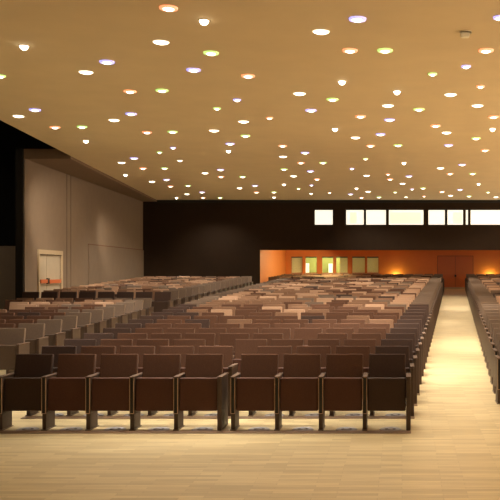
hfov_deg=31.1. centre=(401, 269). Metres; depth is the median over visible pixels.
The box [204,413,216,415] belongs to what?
floor vent
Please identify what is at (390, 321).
seat
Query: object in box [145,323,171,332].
seat
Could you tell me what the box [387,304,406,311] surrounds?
seat
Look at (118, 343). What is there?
seat
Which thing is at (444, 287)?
baseboard
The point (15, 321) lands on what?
seat
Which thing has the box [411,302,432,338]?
seat
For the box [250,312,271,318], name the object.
seat
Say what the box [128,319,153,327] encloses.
seat
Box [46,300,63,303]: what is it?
seat
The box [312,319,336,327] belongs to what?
seat
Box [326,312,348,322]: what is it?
seat
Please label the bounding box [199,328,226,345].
seat
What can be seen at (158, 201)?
trim
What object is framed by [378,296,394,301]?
seat
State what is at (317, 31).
recessed light
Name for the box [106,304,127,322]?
seat
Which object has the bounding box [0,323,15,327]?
seat
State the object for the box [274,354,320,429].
seat
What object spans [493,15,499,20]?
recessed light
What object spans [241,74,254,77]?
recessed light
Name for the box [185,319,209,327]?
seat
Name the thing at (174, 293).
seat
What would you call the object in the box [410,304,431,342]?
seat
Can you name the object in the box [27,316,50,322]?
seat
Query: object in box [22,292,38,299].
seat
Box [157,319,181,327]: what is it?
seat
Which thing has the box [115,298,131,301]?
seat
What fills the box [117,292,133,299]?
seat
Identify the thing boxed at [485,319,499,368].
seat
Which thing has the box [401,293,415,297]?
seat
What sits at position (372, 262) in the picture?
window
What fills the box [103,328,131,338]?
seat
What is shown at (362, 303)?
seat
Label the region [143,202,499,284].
wall
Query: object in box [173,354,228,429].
seat
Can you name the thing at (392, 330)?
seat
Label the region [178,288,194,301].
seat
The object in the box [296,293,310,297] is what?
seat
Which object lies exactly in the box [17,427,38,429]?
floor vent
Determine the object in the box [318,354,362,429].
seat
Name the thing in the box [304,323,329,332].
seat
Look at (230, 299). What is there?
seat
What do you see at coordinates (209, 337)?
seat
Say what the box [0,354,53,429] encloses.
seat
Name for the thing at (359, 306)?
seat
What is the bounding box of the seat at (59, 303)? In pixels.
[52,302,70,306]
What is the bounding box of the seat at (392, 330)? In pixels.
[390,328,421,383]
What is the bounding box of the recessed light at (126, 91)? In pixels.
[124,90,135,93]
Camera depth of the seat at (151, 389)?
11.25 m
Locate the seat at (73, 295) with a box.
[60,292,76,300]
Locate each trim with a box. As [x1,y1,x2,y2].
[15,149,23,299]
[24,149,156,201]
[88,244,141,249]
[153,200,499,202]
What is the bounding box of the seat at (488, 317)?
[484,316,499,362]
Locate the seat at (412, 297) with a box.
[397,296,413,301]
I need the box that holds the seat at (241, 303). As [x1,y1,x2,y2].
[227,302,245,306]
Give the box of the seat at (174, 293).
[163,290,180,306]
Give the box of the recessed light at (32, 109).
[29,108,40,111]
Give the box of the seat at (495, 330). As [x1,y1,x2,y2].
[489,328,499,383]
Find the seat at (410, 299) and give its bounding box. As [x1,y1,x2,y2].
[395,298,411,303]
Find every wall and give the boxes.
[0,120,55,254]
[0,246,14,308]
[24,159,142,291]
[88,245,143,284]
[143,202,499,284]
[260,250,285,282]
[286,250,499,274]
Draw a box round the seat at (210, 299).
[199,298,215,301]
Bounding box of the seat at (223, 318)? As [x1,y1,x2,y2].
[220,316,243,322]
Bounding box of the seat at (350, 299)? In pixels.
[336,298,352,301]
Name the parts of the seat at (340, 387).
leg, arm panel, seat, backrest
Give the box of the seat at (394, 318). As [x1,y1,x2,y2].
[373,316,396,327]
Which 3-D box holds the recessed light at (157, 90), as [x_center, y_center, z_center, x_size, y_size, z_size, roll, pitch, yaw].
[-4.592,-3.421,16.723,0.240,0.046,0.240,0,0,0]
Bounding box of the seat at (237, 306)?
[221,304,240,308]
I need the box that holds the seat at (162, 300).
[151,292,173,311]
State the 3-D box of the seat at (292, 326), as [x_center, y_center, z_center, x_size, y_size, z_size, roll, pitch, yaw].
[-2.200,1.478,16.255,0.562,0.949,0.460,0,0,0]
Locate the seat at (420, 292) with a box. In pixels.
[420,292,436,320]
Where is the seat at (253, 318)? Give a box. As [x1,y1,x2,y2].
[248,316,270,322]
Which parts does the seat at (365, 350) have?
backrest, seat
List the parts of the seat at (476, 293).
backrest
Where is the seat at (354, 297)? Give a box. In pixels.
[341,296,356,299]
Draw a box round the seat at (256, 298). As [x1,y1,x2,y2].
[241,296,257,299]
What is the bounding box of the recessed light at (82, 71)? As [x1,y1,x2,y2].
[79,70,92,73]
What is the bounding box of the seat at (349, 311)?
[332,309,353,315]
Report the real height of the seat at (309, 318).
0.949 m
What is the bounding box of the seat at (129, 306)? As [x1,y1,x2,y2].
[116,302,136,319]
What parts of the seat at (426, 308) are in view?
backrest, panel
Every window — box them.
[291,257,302,273]
[305,257,317,273]
[314,209,332,224]
[321,257,333,273]
[335,257,347,273]
[345,209,363,224]
[351,257,365,273]
[365,209,386,224]
[366,257,378,273]
[388,209,423,224]
[428,209,445,224]
[447,209,463,224]
[465,209,468,224]
[470,209,499,224]
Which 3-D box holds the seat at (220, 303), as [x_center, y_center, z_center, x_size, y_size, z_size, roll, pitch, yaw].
[-4.998,1.323,23.017,0.562,0.949,0.460,0,0,0]
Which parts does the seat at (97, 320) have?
backrest, seat, panel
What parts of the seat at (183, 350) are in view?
backrest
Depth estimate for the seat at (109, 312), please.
21.20 m
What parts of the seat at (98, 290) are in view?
backrest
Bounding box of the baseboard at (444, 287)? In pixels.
[444,287,464,288]
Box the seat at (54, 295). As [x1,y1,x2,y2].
[41,292,57,299]
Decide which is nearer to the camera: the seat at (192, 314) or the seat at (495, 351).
the seat at (495, 351)
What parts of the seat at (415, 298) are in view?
backrest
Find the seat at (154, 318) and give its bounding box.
[140,316,163,322]
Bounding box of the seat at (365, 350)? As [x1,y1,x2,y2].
[329,346,369,415]
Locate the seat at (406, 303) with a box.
[390,302,408,308]
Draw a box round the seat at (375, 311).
[357,309,377,315]
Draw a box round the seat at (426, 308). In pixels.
[408,307,430,346]
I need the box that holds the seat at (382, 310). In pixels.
[381,309,401,318]
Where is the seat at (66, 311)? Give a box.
[58,309,79,315]
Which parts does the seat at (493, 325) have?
arm panel, backrest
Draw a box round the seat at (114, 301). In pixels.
[105,300,122,303]
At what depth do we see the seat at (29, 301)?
24.14 m
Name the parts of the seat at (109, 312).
backrest, seat, panel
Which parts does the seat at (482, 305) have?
backrest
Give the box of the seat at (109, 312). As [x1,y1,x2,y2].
[94,307,117,327]
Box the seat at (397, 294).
[384,293,398,295]
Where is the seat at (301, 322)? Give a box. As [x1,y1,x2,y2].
[284,319,308,327]
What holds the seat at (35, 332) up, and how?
on the floor
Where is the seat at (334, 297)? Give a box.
[322,296,337,299]
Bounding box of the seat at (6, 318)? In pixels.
[0,316,23,322]
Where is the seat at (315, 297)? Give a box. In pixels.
[303,296,318,301]
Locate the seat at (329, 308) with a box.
[315,307,334,311]
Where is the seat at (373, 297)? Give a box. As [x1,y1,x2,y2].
[359,296,375,299]
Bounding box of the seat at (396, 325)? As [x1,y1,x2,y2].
[394,323,423,375]
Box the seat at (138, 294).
[136,292,152,297]
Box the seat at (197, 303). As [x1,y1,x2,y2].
[184,302,202,306]
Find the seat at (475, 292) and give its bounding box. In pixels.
[473,292,489,320]
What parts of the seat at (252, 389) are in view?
leg, armrest, arm panel, seat, backrest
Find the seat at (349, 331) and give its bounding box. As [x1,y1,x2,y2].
[326,328,353,338]
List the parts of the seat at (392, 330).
backrest, panel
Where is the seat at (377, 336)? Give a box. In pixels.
[352,333,380,345]
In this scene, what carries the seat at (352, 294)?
on the floor
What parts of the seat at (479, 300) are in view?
backrest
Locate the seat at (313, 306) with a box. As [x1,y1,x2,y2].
[310,304,329,308]
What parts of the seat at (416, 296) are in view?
backrest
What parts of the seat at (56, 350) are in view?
leg, backrest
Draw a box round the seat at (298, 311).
[284,309,304,318]
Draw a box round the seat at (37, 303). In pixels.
[31,302,49,306]
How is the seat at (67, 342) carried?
on the floor
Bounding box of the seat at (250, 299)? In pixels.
[238,298,254,303]
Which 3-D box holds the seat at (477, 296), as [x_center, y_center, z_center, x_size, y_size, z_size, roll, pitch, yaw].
[2.459,1.257,25.915,0.562,0.949,0.460,0,0,0]
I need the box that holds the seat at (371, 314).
[352,312,373,318]
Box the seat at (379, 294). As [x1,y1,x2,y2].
[366,293,380,295]
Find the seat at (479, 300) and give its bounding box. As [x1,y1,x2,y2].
[477,300,496,334]
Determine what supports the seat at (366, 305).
on the floor
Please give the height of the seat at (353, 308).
0.949 m
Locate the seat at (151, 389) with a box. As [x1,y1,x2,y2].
[129,354,180,429]
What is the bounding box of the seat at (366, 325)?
[364,323,389,332]
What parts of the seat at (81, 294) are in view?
backrest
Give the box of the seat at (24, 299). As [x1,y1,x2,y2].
[16,298,33,301]
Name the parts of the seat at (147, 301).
backrest, panel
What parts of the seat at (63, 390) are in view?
leg, armrest, arm panel, seat, backrest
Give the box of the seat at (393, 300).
[393,300,409,306]
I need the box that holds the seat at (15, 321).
[8,319,33,327]
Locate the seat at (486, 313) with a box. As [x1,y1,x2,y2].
[482,312,499,356]
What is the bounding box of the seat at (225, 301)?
[212,300,229,303]
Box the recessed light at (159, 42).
[153,40,168,44]
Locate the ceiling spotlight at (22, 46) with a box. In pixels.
[18,44,29,49]
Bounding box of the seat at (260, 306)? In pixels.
[244,304,262,310]
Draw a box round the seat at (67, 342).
[64,339,96,353]
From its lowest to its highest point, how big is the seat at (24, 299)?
0.949 m
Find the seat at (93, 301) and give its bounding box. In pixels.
[85,300,102,303]
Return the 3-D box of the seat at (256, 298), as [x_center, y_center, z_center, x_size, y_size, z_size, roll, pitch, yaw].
[-4.596,1.257,25.915,0.562,0.949,0.460,0,0,0]
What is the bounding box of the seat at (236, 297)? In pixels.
[222,296,238,299]
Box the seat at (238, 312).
[235,309,256,318]
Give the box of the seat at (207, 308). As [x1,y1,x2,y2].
[192,307,212,311]
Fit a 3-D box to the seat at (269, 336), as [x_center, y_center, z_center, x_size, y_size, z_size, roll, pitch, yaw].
[-2.220,1.522,14.323,0.629,0.949,0.460,0,0,0]
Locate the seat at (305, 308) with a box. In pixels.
[292,307,311,311]
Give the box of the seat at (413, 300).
[413,300,433,334]
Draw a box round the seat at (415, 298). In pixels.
[415,298,434,310]
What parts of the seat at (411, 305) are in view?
backrest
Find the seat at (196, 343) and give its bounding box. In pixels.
[173,339,205,353]
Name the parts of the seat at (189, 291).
backrest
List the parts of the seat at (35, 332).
seat, backrest, panel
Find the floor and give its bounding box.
[0,289,499,499]
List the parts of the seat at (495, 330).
arm panel, backrest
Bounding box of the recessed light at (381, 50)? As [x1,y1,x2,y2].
[377,48,392,52]
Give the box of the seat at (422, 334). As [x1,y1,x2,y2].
[397,319,425,368]
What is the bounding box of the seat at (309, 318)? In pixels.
[301,316,324,322]
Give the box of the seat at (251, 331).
[231,328,258,338]
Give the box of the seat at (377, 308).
[361,307,380,311]
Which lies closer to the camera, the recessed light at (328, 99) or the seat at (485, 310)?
the recessed light at (328, 99)
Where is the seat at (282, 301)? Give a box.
[273,300,290,303]
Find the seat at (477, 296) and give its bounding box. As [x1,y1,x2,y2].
[475,296,493,326]
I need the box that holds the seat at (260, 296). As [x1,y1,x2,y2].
[260,296,275,299]
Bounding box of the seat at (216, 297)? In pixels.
[203,296,219,299]
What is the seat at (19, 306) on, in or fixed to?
on the floor
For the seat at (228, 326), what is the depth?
16.41 m
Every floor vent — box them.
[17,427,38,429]
[60,427,82,429]
[104,427,125,429]
[148,427,169,429]
[192,427,212,429]
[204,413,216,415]
[248,427,269,429]
[292,427,313,429]
[305,413,318,415]
[336,427,356,429]
[345,413,362,415]
[379,427,400,429]
[385,413,404,415]
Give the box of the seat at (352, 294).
[348,293,363,297]
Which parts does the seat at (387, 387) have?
leg, arm panel, seat, backrest, panel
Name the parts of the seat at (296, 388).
leg, arm panel, seat, backrest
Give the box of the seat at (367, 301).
[352,300,369,303]
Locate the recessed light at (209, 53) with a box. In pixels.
[203,51,218,55]
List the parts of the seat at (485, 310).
backrest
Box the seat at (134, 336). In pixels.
[117,333,147,345]
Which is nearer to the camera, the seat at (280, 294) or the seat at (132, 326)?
the seat at (132, 326)
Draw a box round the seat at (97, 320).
[82,309,106,332]
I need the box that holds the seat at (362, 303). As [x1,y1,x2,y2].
[348,302,365,306]
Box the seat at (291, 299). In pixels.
[277,298,293,301]
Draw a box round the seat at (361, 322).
[340,319,364,327]
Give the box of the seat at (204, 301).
[191,300,208,303]
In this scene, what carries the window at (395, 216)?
in the wall at (180, 239)
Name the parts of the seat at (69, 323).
seat, backrest, panel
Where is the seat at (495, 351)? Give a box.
[492,333,499,393]
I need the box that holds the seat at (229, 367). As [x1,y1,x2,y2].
[187,346,237,415]
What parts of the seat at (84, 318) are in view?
backrest, seat, panel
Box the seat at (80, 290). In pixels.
[80,290,95,291]
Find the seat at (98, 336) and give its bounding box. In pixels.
[83,333,113,345]
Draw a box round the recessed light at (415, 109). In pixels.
[413,108,424,110]
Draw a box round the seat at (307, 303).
[305,302,323,306]
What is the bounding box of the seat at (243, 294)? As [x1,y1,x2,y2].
[233,293,247,295]
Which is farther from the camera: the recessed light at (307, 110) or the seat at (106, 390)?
the recessed light at (307, 110)
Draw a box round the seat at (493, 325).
[487,323,499,375]
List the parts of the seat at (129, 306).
backrest, panel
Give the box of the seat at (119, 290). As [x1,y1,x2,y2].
[115,289,133,297]
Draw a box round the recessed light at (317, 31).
[312,29,329,34]
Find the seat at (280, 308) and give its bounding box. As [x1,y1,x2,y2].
[262,307,281,311]
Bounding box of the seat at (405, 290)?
[405,290,418,294]
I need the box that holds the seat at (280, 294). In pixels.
[268,293,283,295]
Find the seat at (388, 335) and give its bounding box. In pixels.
[386,333,419,392]
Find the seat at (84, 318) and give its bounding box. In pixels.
[68,312,93,338]
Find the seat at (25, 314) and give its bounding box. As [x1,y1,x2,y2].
[17,312,40,318]
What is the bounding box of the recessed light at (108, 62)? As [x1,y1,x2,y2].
[99,60,114,64]
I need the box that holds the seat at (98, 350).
[66,346,115,415]
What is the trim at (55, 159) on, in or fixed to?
attached to the wall at (66, 213)
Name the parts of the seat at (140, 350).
leg, backrest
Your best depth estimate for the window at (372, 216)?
43.09 m
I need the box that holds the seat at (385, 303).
[369,302,386,306]
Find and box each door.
[37,249,62,297]
[437,256,472,286]
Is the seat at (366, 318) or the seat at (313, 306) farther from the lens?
the seat at (313, 306)
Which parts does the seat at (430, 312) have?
backrest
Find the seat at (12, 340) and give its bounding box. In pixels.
[0,328,29,369]
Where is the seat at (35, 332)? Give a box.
[6,323,48,373]
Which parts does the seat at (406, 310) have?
backrest, panel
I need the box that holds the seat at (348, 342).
[344,339,375,353]
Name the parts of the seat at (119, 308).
backrest, panel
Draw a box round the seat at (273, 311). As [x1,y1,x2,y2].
[259,309,280,318]
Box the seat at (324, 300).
[316,298,333,303]
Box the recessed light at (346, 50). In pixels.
[342,48,357,52]
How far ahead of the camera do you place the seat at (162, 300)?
26.00 m
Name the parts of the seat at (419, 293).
backrest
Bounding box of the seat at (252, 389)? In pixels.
[230,354,278,429]
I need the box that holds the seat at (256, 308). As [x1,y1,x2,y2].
[239,307,258,311]
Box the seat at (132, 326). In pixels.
[115,323,141,332]
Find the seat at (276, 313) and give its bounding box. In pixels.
[275,312,297,315]
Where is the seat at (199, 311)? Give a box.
[187,309,207,315]
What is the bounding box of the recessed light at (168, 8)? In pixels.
[159,5,177,11]
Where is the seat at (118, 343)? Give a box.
[100,339,132,353]
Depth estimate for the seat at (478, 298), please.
25.10 m
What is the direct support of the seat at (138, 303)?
on the floor
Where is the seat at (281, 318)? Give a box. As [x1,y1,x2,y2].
[274,316,297,322]
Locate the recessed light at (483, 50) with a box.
[478,48,493,52]
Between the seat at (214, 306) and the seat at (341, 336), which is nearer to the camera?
the seat at (341, 336)
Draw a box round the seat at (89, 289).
[89,289,103,297]
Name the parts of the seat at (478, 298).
backrest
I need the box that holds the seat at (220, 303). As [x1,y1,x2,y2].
[206,302,223,306]
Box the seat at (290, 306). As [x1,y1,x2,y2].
[288,304,306,308]
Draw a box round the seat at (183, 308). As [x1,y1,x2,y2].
[169,307,189,311]
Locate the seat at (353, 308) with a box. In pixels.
[338,307,357,311]
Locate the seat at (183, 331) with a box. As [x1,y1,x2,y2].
[167,328,194,338]
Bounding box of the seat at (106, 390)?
[85,354,138,429]
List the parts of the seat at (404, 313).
backrest, panel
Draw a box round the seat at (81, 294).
[73,292,95,302]
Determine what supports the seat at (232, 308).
on the floor
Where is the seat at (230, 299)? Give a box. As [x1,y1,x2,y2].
[218,298,235,301]
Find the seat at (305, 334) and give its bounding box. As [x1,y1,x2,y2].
[294,328,321,345]
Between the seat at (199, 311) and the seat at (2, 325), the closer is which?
the seat at (2, 325)
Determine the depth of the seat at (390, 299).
25.11 m
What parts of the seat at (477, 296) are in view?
backrest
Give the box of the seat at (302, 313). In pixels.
[301,312,322,315]
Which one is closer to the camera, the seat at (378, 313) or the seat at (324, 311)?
the seat at (378, 313)
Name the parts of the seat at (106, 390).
leg, armrest, arm panel, seat, backrest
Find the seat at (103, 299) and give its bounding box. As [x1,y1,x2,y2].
[95,298,111,301]
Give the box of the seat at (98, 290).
[98,290,114,299]
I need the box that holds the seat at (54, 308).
[48,307,68,311]
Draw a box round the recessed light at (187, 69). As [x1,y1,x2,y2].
[186,68,200,71]
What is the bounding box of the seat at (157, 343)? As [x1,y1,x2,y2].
[137,339,168,353]
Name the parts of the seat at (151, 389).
leg, armrest, arm panel, seat, backrest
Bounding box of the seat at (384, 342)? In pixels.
[381,339,416,403]
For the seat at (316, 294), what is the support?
on the floor
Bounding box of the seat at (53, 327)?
[37,319,65,345]
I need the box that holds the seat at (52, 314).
[43,312,65,318]
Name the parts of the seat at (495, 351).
arm panel, leg, backrest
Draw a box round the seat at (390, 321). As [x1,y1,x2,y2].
[369,319,392,327]
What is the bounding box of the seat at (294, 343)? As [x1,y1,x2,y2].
[271,339,303,353]
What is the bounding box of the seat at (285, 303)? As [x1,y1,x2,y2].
[284,302,301,308]
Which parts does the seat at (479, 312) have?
backrest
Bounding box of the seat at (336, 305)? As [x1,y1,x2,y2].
[326,302,344,308]
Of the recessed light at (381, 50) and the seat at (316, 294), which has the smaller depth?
the recessed light at (381, 50)
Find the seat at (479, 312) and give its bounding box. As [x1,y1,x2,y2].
[478,302,498,337]
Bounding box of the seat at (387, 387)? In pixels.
[362,354,410,429]
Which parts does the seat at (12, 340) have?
seat, backrest, panel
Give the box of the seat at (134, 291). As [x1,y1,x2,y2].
[127,290,142,299]
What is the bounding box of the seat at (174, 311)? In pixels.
[162,309,183,315]
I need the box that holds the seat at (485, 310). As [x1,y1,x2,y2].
[481,309,499,351]
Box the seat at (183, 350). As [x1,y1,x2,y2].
[147,346,193,415]
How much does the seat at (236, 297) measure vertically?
0.949 m
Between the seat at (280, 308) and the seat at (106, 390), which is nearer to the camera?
the seat at (106, 390)
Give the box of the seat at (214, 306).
[199,304,218,308]
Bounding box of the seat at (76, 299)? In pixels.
[75,298,92,301]
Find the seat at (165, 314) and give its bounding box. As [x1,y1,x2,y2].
[151,312,172,318]
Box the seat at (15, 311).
[9,309,30,315]
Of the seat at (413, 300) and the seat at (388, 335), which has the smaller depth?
the seat at (388, 335)
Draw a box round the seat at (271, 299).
[258,298,274,301]
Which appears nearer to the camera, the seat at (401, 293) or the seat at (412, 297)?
the seat at (412, 297)
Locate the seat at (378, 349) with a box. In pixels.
[369,346,413,415]
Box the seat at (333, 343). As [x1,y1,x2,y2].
[308,339,339,353]
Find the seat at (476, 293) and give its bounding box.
[474,293,490,322]
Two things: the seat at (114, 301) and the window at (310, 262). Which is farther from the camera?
the window at (310, 262)
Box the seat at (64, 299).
[56,298,72,303]
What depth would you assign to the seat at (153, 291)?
27.04 m
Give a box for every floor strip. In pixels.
[0,430,410,432]
[20,416,414,418]
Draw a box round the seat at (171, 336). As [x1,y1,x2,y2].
[151,333,181,345]
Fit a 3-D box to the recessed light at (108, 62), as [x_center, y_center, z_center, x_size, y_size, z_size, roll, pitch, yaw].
[-4.873,-3.421,14.437,0.240,0.046,0.240,0,0,0]
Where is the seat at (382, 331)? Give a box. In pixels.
[358,328,385,338]
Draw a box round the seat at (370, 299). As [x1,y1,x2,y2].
[356,298,372,301]
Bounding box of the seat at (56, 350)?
[25,346,76,415]
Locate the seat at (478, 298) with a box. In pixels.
[476,298,494,330]
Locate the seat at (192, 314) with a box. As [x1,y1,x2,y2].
[176,312,198,318]
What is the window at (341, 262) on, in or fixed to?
in the wall at (413, 262)
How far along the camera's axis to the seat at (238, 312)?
20.27 m
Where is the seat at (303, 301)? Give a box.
[293,300,310,303]
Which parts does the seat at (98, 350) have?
leg, backrest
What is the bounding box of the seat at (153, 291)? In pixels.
[145,290,160,299]
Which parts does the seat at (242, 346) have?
seat, backrest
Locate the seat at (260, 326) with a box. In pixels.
[244,323,269,332]
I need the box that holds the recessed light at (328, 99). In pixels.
[327,98,337,100]
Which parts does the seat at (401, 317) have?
backrest, panel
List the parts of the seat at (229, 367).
backrest, panel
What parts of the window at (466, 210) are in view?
pane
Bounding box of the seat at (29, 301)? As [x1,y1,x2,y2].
[25,300,43,303]
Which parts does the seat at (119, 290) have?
backrest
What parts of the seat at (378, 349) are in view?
backrest, panel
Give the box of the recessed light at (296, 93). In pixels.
[293,92,305,95]
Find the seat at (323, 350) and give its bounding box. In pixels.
[288,346,330,415]
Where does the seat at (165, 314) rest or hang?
on the floor
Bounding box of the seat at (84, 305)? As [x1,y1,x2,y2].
[83,304,102,308]
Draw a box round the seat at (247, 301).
[232,300,249,303]
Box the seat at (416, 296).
[416,296,434,328]
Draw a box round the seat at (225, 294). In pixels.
[215,293,230,295]
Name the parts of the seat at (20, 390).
leg, armrest, arm panel, seat, backrest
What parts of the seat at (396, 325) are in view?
backrest, panel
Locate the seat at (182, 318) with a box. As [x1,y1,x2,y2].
[167,316,190,322]
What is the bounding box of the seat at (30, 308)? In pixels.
[25,307,45,311]
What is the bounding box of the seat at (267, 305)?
[266,304,284,311]
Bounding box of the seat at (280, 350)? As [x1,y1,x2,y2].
[248,346,291,415]
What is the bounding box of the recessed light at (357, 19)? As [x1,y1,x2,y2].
[349,16,365,22]
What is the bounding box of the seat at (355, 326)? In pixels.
[334,323,359,332]
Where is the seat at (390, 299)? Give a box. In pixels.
[375,298,391,301]
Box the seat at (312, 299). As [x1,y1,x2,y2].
[297,298,313,301]
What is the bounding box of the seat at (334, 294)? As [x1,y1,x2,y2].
[331,293,345,295]
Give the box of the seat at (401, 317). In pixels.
[400,316,426,362]
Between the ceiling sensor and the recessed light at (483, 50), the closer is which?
the ceiling sensor
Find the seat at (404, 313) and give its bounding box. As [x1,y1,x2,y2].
[403,312,428,356]
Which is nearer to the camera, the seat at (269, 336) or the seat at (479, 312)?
the seat at (269, 336)
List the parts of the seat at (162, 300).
seat, backrest, panel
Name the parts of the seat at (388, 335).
backrest, panel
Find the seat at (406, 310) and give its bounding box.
[405,309,429,351]
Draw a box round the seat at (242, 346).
[233,339,266,372]
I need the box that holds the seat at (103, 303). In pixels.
[95,302,113,306]
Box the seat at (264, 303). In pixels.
[263,302,280,306]
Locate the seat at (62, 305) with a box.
[61,304,80,308]
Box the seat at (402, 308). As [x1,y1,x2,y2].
[384,307,403,315]
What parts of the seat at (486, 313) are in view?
arm panel, backrest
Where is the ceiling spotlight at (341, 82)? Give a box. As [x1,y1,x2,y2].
[338,80,345,84]
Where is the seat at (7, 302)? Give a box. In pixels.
[4,300,23,310]
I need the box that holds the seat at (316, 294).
[313,293,328,295]
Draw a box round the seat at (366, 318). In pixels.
[346,316,369,322]
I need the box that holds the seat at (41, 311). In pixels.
[33,309,54,315]
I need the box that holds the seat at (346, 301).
[331,300,348,303]
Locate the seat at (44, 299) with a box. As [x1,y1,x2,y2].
[36,298,53,301]
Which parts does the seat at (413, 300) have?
backrest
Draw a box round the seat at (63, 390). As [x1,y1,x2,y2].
[41,354,96,429]
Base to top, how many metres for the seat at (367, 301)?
0.949 m
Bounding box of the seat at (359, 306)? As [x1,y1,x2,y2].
[343,304,361,308]
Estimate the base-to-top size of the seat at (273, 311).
0.949 m
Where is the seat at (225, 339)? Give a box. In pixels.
[219,333,248,354]
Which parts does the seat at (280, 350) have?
backrest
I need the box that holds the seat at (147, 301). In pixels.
[134,298,153,315]
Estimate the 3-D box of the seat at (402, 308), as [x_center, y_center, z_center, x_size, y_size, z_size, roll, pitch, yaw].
[-0.221,1.367,21.085,0.562,0.949,0.460,0,0,0]
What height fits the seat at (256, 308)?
0.949 m
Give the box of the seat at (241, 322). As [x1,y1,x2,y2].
[227,319,251,327]
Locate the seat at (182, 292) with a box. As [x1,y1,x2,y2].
[171,289,187,303]
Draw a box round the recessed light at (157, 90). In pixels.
[156,89,167,92]
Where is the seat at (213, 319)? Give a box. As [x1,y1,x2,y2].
[194,316,217,327]
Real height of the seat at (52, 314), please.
0.949 m
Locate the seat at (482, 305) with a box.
[479,304,499,341]
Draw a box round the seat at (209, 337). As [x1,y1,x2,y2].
[185,333,214,345]
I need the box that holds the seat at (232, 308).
[216,307,235,315]
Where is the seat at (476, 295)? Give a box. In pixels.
[474,295,491,317]
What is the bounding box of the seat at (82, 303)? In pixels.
[73,302,91,306]
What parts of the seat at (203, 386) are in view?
leg, armrest, arm panel, seat, backrest, panel, armrest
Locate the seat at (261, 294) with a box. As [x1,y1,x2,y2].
[251,293,265,295]
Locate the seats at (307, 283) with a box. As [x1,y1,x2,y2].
[71,274,499,317]
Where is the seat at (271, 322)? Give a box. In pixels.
[255,319,279,327]
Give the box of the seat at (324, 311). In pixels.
[308,309,328,318]
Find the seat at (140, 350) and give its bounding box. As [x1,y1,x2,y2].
[106,346,154,415]
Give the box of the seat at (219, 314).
[202,312,223,322]
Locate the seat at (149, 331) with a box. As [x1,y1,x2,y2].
[135,328,162,338]
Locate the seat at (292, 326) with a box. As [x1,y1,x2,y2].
[274,323,299,338]
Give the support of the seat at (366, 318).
on the floor
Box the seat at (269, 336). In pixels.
[253,333,282,345]
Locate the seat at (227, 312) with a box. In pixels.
[211,309,231,315]
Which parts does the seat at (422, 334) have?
backrest, panel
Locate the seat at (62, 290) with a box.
[62,290,77,297]
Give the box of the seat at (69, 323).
[54,316,80,338]
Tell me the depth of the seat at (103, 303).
23.17 m
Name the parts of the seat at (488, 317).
arm panel, backrest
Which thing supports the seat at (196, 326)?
on the floor
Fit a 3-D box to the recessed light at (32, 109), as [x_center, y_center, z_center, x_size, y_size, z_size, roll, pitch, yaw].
[-7.875,-3.421,18.754,0.240,0.046,0.240,0,0,0]
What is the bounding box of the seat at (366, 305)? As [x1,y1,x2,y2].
[365,304,383,308]
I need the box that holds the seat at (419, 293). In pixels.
[419,293,436,303]
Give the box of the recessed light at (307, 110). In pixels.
[306,109,315,111]
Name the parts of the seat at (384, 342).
backrest, panel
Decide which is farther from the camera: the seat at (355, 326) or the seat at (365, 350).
the seat at (355, 326)
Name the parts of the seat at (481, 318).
backrest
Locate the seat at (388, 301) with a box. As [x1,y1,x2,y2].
[372,300,389,303]
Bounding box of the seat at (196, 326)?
[175,323,201,332]
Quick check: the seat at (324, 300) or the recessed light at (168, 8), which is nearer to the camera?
the recessed light at (168, 8)
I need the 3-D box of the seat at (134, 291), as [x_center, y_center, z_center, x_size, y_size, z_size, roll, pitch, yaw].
[-8.315,1.105,26.881,0.562,0.949,0.460,0,0,0]
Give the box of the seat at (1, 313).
[0,312,14,315]
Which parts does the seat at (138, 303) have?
backrest, panel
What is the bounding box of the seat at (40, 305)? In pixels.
[39,304,58,308]
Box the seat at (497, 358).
[494,339,499,403]
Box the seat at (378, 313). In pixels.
[377,312,398,318]
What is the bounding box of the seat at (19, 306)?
[17,304,36,308]
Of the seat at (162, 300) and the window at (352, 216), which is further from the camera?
the window at (352, 216)
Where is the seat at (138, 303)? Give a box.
[125,300,145,318]
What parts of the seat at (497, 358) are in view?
arm panel, leg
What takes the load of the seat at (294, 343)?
on the floor
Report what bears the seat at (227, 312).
on the floor
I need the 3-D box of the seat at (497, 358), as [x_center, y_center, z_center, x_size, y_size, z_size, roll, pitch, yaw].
[1.711,1.544,13.357,0.562,0.949,0.460,0,0,0]
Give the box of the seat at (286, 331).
[262,328,289,338]
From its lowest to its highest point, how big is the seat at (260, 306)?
0.949 m
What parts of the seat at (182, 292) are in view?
backrest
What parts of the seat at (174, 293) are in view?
backrest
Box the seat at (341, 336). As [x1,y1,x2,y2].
[318,333,346,345]
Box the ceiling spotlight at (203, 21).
[198,18,209,25]
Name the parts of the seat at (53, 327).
seat, backrest, panel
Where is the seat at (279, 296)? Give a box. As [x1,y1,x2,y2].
[279,296,294,299]
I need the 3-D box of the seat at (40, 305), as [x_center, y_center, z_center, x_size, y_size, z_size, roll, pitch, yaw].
[-9.016,1.345,22.051,0.562,0.949,0.460,0,0,0]
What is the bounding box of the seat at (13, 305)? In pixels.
[7,302,28,311]
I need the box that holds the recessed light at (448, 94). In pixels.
[444,93,456,96]
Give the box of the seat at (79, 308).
[71,307,91,311]
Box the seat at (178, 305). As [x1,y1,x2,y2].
[177,304,196,308]
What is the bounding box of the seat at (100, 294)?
[98,292,114,299]
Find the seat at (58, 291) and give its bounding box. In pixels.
[43,290,59,297]
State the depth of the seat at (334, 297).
26.07 m
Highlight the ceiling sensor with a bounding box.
[460,30,471,37]
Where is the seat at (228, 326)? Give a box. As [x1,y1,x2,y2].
[214,323,239,332]
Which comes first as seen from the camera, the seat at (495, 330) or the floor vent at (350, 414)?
the floor vent at (350, 414)
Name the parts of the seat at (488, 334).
backrest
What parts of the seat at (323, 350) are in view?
backrest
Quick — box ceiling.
[0,0,499,199]
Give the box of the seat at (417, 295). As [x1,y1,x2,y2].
[417,295,435,325]
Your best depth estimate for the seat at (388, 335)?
14.46 m
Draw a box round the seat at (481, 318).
[480,307,499,346]

